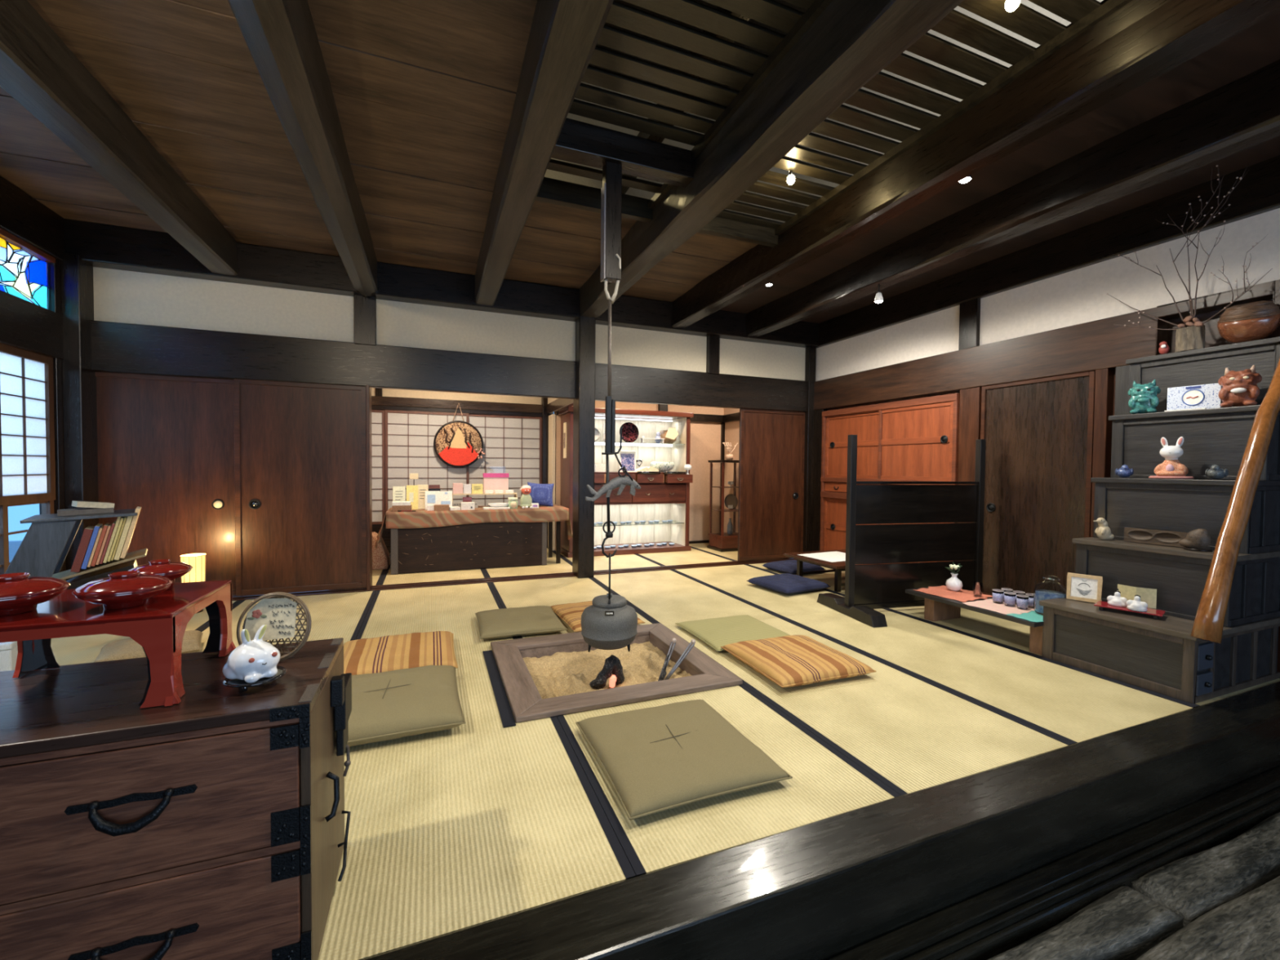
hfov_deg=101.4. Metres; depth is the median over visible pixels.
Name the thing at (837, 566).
table
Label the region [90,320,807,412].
wall beam
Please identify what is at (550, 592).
mat
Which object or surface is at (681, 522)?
glass shelf
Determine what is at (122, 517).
book
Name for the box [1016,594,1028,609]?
drinking glass
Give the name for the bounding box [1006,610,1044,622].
place mat
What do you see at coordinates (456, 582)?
trim
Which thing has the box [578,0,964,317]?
trim
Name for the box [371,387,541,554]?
wall
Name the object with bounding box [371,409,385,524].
window
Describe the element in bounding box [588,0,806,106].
ceiling
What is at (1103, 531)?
bird figurine
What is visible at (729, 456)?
branch arrangement
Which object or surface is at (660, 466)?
porcelain bowl
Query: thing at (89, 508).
pile
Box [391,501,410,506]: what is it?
paper stack
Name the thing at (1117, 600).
doll
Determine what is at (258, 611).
flower
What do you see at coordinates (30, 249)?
trim
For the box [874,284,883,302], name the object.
spot lamp
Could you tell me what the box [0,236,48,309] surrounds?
window
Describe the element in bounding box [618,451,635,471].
framed print
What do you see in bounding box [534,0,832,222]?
trim
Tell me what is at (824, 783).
mat
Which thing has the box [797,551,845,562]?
paper sheet
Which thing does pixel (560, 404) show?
trim
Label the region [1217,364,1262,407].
figurine
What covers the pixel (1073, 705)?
mat
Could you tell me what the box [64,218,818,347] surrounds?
trim
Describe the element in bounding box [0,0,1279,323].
ceiling
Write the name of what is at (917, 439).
upper cabinet
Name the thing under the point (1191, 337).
potted plant
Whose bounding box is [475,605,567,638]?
floor cushion
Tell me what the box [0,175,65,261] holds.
trim
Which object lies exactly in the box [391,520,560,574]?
display table
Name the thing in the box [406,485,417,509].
leaflet
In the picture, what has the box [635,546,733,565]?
mat
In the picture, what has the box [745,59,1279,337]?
trim
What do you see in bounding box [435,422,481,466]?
picture
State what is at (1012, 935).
trim
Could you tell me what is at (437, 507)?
wicker box
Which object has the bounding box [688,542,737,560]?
mat
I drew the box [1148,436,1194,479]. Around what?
rabbit
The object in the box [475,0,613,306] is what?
beam
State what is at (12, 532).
window
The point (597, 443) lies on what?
glass shelf
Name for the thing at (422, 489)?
leaflet
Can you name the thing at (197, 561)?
floor lamp
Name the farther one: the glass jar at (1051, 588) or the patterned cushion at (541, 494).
the patterned cushion at (541, 494)
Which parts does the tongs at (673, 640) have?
tong arm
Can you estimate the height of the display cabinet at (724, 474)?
1.150 m
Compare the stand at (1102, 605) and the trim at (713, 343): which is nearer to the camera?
the stand at (1102, 605)
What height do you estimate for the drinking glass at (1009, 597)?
0.079 m
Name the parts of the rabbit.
sash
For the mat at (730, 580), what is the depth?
4.46 m
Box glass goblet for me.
[636,460,642,468]
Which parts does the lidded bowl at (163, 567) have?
lid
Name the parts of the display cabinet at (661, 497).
panel, drawer, wide drawer, drawer, cornice, drawer, wide drawer, drawer, panel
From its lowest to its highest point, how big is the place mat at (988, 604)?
0.004 m
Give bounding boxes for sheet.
[425,490,439,509]
[440,491,452,506]
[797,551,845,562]
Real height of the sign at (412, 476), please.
0.360 m
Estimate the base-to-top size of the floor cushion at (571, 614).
0.060 m
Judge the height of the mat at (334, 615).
0.052 m
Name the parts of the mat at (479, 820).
cloth border strip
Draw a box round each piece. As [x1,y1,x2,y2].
[589,675,606,688]
[594,654,618,689]
[612,657,624,684]
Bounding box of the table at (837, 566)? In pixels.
[783,549,906,591]
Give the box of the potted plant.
[1106,163,1271,352]
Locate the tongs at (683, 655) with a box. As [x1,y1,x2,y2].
[664,639,695,679]
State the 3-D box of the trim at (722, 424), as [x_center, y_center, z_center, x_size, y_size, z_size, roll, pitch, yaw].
[1.163,0.020,7.399,0.040,1.720,0.040,0,2,-22]
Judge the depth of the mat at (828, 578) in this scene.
5.11 m
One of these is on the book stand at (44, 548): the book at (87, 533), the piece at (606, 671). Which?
the book at (87, 533)
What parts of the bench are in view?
block leg, block leg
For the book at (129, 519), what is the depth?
3.01 m
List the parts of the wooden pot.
pot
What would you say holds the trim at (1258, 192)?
attached to the wall at (1077, 296)
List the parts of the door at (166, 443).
handle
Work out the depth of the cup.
6.50 m
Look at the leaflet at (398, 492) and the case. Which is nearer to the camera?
the leaflet at (398, 492)
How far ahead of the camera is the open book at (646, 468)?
6.45 m
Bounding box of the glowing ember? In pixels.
[608,675,616,688]
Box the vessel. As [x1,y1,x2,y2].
[659,427,678,443]
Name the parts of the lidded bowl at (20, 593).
lid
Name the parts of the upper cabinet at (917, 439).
door handle, door handle, door rail, drawer, door, door rail, door, door rail, door, door, door handle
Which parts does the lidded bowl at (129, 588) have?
lid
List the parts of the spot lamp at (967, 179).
bulb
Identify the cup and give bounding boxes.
[684,464,691,474]
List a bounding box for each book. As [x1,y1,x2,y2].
[70,525,94,572]
[80,523,102,568]
[87,525,103,567]
[90,523,110,566]
[95,523,112,564]
[99,520,116,564]
[102,516,122,563]
[106,516,124,561]
[111,516,127,560]
[113,515,133,559]
[120,506,141,558]
[635,466,658,471]
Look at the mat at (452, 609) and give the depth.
3.74 m
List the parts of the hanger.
rod, rod, lever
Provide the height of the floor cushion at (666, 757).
0.075 m
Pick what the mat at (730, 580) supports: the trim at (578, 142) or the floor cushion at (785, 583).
the floor cushion at (785, 583)
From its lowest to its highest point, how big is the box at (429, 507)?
0.055 m
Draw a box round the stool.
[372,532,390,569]
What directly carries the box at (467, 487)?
on the display riser at (514, 494)
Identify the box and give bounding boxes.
[0,641,17,671]
[391,504,411,511]
[426,504,434,511]
[434,504,448,511]
[453,483,462,493]
[461,502,475,510]
[462,497,471,502]
[463,484,471,493]
[471,484,482,493]
[530,502,538,508]
[1164,383,1222,411]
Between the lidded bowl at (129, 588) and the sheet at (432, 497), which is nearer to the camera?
the lidded bowl at (129, 588)
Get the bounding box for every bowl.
[0,573,70,616]
[71,570,173,609]
[128,559,192,590]
[650,462,674,471]
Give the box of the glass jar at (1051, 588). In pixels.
[1033,575,1066,615]
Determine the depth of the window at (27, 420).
3.26 m
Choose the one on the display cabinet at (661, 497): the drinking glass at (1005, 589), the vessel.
the vessel
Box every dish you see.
[222,665,286,691]
[397,510,415,511]
[487,502,508,506]
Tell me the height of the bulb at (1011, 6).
0.081 m
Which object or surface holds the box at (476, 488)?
on the display riser at (514, 494)
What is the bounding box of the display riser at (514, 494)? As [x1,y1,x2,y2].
[452,493,517,502]
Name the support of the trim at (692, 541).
attached to the wall at (705, 437)
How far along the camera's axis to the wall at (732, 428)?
7.18 m
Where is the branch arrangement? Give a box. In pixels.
[722,442,737,460]
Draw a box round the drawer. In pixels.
[594,471,686,505]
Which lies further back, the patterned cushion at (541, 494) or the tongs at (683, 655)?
the patterned cushion at (541, 494)
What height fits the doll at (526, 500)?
0.260 m
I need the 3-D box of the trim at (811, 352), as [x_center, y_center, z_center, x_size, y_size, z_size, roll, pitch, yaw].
[1.923,-0.310,6.067,0.095,2.460,0.180,0,2,-22]
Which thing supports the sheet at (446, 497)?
on the tablecloth
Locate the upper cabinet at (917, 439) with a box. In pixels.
[819,393,959,562]
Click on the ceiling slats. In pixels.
(555, 175)
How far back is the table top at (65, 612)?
1.03 m
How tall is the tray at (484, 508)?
0.018 m
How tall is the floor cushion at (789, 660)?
0.085 m
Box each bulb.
[786,170,795,184]
[1004,0,1020,12]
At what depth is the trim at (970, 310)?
4.26 m
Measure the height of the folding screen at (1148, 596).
0.100 m
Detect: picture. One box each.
[426,494,435,502]
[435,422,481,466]
[563,432,565,448]
[1070,576,1097,599]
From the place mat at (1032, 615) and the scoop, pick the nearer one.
the scoop
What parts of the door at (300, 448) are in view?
handle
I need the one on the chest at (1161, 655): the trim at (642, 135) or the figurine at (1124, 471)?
the figurine at (1124, 471)
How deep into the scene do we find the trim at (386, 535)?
6.13 m
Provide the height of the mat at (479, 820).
0.056 m
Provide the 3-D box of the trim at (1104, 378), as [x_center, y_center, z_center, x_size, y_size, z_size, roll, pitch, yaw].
[3.039,0.135,3.450,0.080,1.720,0.070,0,2,-22]
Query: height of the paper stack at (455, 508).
0.030 m
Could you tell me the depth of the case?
5.57 m
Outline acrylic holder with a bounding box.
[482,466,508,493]
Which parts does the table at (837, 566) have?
leg, leg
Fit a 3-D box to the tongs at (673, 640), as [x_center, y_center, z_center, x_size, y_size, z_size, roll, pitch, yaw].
[0.139,0.950,2.750,0.026,0.201,0.179,1,2,34]
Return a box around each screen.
[817,434,986,627]
[1117,584,1156,608]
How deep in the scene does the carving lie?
2.81 m
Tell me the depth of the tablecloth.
5.25 m
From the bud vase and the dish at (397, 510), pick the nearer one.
the bud vase
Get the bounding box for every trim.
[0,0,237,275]
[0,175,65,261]
[0,227,55,263]
[0,289,63,359]
[45,258,66,580]
[60,253,98,580]
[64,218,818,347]
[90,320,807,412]
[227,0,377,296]
[231,557,796,600]
[353,294,376,345]
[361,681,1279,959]
[365,385,372,591]
[371,395,542,413]
[371,404,542,417]
[372,524,391,552]
[375,387,382,395]
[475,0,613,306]
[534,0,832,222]
[541,397,550,547]
[546,398,573,414]
[551,117,695,187]
[556,412,724,422]
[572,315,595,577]
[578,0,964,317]
[622,6,750,194]
[657,404,667,411]
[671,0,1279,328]
[688,539,709,543]
[697,0,1131,247]
[706,335,719,374]
[720,422,724,459]
[722,412,739,422]
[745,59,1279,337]
[802,346,816,551]
[812,408,826,551]
[813,279,1279,409]
[814,155,1279,348]
[823,764,1279,959]
[937,797,1279,959]
[956,386,982,560]
[958,297,980,350]
[1090,368,1114,537]
[1114,364,1129,415]
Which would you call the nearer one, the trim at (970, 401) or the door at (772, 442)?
the trim at (970, 401)
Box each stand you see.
[4,508,147,589]
[640,435,664,443]
[1093,600,1165,618]
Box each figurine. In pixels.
[222,624,280,683]
[1093,517,1114,539]
[1115,464,1133,477]
[1127,379,1160,413]
[1204,464,1228,479]
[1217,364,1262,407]
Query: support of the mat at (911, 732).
on the floor
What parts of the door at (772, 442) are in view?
handle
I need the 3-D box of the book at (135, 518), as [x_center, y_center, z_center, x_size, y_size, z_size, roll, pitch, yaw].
[-3.005,0.306,3.091,0.087,0.286,0.170,-1,2,-42]
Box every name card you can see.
[484,489,493,493]
[494,489,502,493]
[505,489,513,493]
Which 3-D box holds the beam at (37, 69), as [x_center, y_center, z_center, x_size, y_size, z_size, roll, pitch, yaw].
[-2.087,-1.583,1.395,0.169,0.273,5.420,0,2,-22]
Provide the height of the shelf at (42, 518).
0.033 m
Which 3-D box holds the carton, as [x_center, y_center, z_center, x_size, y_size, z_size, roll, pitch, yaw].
[-0.493,-0.150,6.368,0.120,0.100,0.080,0,2,-22]
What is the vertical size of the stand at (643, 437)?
0.085 m
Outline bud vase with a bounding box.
[945,562,962,591]
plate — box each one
[236,591,311,662]
[595,428,599,441]
[619,422,639,442]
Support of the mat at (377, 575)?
on the floor
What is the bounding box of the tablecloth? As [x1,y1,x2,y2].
[374,504,572,548]
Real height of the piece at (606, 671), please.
0.178 m
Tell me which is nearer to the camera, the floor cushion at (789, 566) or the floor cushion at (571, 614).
the floor cushion at (571, 614)
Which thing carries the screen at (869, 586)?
on the mat at (1008, 633)
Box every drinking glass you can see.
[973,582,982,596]
[992,589,1004,603]
[1000,587,1013,601]
[1004,591,1016,606]
[1013,591,1025,604]
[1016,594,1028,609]
[1025,593,1033,608]
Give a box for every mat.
[50,600,241,665]
[196,590,376,652]
[317,649,635,959]
[355,582,517,655]
[372,554,391,585]
[379,559,487,585]
[483,547,572,577]
[490,576,656,639]
[552,550,662,570]
[556,684,901,876]
[591,569,780,630]
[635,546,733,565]
[671,617,1072,795]
[673,564,844,617]
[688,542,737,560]
[746,563,844,595]
[782,608,1195,744]
[885,605,1279,706]
[912,585,992,602]
[961,598,1034,615]
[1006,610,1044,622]
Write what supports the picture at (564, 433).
attached to the print at (564, 424)
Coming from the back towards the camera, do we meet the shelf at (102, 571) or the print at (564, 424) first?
the print at (564, 424)
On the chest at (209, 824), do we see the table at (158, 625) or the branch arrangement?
the table at (158, 625)
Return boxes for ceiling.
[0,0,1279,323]
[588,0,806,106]
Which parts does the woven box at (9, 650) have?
box lid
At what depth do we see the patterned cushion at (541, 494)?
5.80 m
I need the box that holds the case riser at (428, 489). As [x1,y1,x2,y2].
[428,488,440,491]
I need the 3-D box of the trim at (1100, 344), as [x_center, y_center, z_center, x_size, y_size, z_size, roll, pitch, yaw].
[2.859,-0.901,4.221,0.320,0.349,3.970,0,2,-22]
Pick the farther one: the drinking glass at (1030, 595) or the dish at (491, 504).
the dish at (491, 504)
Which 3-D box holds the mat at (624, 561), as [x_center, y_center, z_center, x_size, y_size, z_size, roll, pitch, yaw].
[-0.413,0.924,6.050,0.888,0.052,1.406,0,2,-22]
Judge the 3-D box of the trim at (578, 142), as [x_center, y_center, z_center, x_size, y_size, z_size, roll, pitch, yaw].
[-0.087,-1.642,2.637,0.775,0.144,0.114,0,2,-22]
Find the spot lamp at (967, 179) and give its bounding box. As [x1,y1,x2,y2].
[958,174,971,183]
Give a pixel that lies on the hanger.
(611, 188)
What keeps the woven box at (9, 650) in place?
on the mat at (66, 651)
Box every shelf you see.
[19,508,137,523]
[52,547,147,579]
[594,520,684,526]
[595,441,684,445]
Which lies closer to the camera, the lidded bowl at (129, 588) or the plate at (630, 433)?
the lidded bowl at (129, 588)
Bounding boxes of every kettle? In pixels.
[581,553,637,652]
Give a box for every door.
[95,371,235,595]
[233,378,366,595]
[737,408,804,561]
[980,370,1095,595]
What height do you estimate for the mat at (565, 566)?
0.052 m
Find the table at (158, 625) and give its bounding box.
[0,579,235,708]
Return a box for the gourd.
[1178,528,1212,551]
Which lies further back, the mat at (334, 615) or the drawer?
the drawer
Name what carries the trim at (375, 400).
attached to the wall at (386, 392)
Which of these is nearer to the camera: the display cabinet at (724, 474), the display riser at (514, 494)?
the display riser at (514, 494)
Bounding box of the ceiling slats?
[544,0,1102,222]
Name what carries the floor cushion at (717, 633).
on the mat at (911, 732)
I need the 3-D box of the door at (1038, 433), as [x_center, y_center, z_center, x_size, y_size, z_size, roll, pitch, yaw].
[2.872,0.108,3.843,0.038,1.695,0.765,0,2,-22]
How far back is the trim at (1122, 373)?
3.31 m
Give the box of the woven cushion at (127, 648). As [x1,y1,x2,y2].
[93,630,203,662]
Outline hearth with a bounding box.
[490,622,742,722]
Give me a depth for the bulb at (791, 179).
2.89 m
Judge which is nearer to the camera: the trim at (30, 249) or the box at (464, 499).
the trim at (30, 249)
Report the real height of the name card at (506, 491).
0.035 m
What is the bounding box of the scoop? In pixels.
[657,654,669,680]
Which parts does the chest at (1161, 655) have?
step frame, step frame, step frame, step frame, step frame, drawer, drawer, drawer knob, drawer knob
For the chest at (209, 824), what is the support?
on the mat
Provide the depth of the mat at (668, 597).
4.22 m
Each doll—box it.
[520,484,532,507]
[1106,588,1127,607]
[1126,595,1147,611]
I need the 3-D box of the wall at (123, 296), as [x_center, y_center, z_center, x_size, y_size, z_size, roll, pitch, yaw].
[-0.966,-1.318,4.930,6.500,0.420,0.120,0,2,-22]
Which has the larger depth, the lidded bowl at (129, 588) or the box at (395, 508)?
the box at (395, 508)
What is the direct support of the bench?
on the mat at (1008, 633)
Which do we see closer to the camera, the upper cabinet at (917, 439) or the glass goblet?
the upper cabinet at (917, 439)
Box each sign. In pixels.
[409,473,417,485]
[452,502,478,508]
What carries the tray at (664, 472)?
on the display cabinet at (661, 497)
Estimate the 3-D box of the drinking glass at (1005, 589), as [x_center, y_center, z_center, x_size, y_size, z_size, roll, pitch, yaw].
[2.371,0.745,3.384,0.062,0.079,0.062,0,2,-22]
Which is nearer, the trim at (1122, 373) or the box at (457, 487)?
the trim at (1122, 373)
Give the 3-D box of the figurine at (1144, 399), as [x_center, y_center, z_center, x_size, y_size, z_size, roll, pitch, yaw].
[2.929,-0.482,3.046,0.111,0.196,0.138,-1,2,-39]
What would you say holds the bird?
on the display cabinet at (661, 497)
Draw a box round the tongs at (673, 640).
[657,637,676,679]
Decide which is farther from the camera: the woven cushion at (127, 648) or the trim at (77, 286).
the trim at (77, 286)
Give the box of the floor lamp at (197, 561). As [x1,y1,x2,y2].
[179,553,206,613]
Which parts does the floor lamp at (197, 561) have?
lamp shade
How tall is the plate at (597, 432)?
0.173 m
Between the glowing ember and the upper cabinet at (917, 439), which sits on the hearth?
the glowing ember
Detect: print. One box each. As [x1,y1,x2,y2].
[563,422,566,457]
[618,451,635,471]
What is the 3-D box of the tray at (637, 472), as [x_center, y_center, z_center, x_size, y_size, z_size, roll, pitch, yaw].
[0.109,-0.089,6.371,0.310,0.034,0.123,0,2,-22]
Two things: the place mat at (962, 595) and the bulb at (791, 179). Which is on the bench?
the place mat at (962, 595)
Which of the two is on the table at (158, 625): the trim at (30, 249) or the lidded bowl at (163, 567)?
the lidded bowl at (163, 567)
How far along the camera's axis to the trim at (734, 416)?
7.12 m
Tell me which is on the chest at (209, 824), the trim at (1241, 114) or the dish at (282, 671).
the dish at (282, 671)
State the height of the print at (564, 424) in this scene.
0.420 m
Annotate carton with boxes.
[594,463,604,471]
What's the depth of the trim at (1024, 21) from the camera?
2.34 m
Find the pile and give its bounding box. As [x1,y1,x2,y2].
[57,500,114,516]
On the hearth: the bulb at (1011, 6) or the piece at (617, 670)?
the piece at (617, 670)
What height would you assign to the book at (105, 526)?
0.227 m
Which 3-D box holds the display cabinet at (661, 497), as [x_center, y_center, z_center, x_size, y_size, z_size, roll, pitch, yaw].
[-0.157,0.021,6.484,1.610,1.740,0.582,0,2,-22]
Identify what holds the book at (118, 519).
on the book stand at (44, 548)
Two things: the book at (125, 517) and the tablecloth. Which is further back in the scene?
the tablecloth
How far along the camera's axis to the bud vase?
3.64 m
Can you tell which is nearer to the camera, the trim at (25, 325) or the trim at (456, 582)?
the trim at (25, 325)
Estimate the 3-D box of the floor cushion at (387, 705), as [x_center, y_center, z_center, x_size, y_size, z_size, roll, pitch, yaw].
[-1.067,0.930,2.207,0.585,0.116,0.605,0,2,-23]
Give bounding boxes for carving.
[1124,527,1187,547]
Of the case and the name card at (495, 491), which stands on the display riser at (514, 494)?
the name card at (495, 491)
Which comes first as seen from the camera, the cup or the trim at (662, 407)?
the cup
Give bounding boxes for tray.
[483,506,510,509]
[636,471,660,474]
[663,471,686,474]
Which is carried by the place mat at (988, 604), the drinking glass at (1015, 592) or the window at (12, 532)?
the drinking glass at (1015, 592)
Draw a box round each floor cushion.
[342,631,457,675]
[346,665,465,746]
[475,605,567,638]
[551,600,644,632]
[575,699,792,820]
[675,614,789,651]
[720,635,876,687]
[746,573,831,594]
[761,560,826,574]
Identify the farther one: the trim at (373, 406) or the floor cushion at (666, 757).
the trim at (373, 406)
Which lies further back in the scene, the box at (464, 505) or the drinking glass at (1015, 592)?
the box at (464, 505)
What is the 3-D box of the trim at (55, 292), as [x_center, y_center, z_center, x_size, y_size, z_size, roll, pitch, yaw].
[-3.963,-0.294,3.546,0.104,2.450,0.145,0,2,-22]
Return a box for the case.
[428,484,439,488]
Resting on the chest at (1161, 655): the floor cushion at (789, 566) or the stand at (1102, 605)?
the stand at (1102, 605)
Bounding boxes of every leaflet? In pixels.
[392,486,405,501]
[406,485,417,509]
[417,484,428,509]
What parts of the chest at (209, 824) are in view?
bail handle, handle plate, bail handle, handle plate, rail, rail, drawer, drawer, iron corner plate, iron corner plate, iron corner plate, iron corner plate, iron corner plate, iron corner plate, iron corner plate, iron corner plate, iron corner plate, iron corner plate, handle, iron corner plate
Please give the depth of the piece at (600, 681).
2.66 m
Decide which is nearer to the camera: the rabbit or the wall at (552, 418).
the rabbit
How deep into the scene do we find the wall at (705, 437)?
7.28 m
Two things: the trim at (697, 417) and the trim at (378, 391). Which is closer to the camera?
the trim at (378, 391)
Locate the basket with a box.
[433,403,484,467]
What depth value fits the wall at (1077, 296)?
3.50 m
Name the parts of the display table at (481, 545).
prop leg, prop leg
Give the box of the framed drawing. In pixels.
[1066,572,1102,603]
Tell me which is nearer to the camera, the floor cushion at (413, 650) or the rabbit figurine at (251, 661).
the rabbit figurine at (251, 661)
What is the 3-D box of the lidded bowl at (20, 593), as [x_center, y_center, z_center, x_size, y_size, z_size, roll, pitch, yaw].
[-1.231,0.222,1.023,0.160,0.072,0.160,0,2,-22]
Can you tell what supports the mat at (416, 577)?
on the floor
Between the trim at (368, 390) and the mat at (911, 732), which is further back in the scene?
the trim at (368, 390)
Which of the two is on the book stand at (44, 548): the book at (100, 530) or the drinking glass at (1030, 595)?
the book at (100, 530)
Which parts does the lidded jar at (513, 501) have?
lid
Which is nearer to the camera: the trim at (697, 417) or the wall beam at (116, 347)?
the wall beam at (116, 347)
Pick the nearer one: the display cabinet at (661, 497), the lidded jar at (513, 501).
the lidded jar at (513, 501)
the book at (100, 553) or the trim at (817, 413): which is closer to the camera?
the book at (100, 553)
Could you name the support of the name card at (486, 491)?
on the display riser at (514, 494)
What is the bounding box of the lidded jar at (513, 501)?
[507,497,518,508]
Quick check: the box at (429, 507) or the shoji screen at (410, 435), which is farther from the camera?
the shoji screen at (410, 435)
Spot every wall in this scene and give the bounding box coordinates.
[93,266,805,380]
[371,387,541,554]
[547,397,558,550]
[554,400,724,550]
[723,408,739,460]
[815,208,1279,671]
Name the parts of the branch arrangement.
pot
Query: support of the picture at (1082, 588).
attached to the framed drawing
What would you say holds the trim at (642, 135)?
attached to the ceiling slats
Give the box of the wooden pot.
[1217,300,1279,343]
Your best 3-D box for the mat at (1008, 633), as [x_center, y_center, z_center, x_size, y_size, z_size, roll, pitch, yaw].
[2.566,1.018,3.357,0.868,0.052,1.818,0,2,-22]
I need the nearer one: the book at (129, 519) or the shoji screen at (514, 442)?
the book at (129, 519)
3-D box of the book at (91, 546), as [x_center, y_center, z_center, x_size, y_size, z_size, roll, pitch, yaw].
[-3.125,0.375,2.986,0.075,0.238,0.170,-1,2,-42]
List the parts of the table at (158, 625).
arched leg, arched leg, arched leg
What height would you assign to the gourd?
0.109 m
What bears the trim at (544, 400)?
attached to the wall at (552, 418)
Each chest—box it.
[0,637,351,959]
[1039,336,1279,703]
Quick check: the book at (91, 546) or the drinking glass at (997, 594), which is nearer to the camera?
the book at (91, 546)
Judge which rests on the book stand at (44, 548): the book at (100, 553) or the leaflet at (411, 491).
the book at (100, 553)
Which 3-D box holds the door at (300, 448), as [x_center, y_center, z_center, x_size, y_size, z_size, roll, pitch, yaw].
[-2.694,0.061,4.193,0.900,1.674,0.032,0,2,-22]
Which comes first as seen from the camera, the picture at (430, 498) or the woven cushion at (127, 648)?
the woven cushion at (127, 648)
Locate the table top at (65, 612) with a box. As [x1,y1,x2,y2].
[0,579,231,631]
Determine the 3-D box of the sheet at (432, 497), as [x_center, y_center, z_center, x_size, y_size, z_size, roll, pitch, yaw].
[-2.110,0.206,5.321,0.140,0.187,0.037,0,2,-22]
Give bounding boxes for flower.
[252,609,262,618]
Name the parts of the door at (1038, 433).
handle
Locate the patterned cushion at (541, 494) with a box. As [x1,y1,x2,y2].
[527,481,554,506]
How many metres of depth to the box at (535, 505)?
5.59 m
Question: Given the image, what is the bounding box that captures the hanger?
[585,160,640,557]
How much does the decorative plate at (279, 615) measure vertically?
0.163 m
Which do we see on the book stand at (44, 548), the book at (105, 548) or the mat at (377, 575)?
the book at (105, 548)
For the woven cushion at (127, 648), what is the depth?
2.76 m
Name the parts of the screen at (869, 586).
post, cross rail, post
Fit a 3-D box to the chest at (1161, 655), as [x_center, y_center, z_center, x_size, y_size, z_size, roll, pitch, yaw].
[2.796,0.142,2.799,0.883,1.740,0.673,0,2,-22]
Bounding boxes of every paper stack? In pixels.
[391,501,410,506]
[448,506,460,510]
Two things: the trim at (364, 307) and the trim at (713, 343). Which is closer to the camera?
the trim at (364, 307)
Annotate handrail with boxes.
[1190,357,1279,644]
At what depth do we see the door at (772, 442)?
5.87 m
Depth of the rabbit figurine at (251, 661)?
1.09 m
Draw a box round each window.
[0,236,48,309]
[0,342,55,505]
[0,500,53,574]
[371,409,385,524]
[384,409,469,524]
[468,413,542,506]
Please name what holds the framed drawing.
on the chest at (1161, 655)
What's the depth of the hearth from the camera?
2.77 m
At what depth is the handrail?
2.35 m
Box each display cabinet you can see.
[558,406,693,557]
[706,459,738,551]
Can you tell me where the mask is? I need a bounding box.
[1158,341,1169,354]
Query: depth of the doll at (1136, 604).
2.65 m
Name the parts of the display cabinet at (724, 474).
corner post, corner post, shelf rail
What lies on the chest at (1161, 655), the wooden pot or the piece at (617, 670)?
the wooden pot
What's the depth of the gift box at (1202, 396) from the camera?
2.85 m
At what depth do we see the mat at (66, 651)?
3.04 m
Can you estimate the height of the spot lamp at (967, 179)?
0.075 m
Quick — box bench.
[905,586,1043,655]
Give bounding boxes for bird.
[654,431,661,443]
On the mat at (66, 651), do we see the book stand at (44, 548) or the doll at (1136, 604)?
the book stand at (44, 548)
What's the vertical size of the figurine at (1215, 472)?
0.073 m

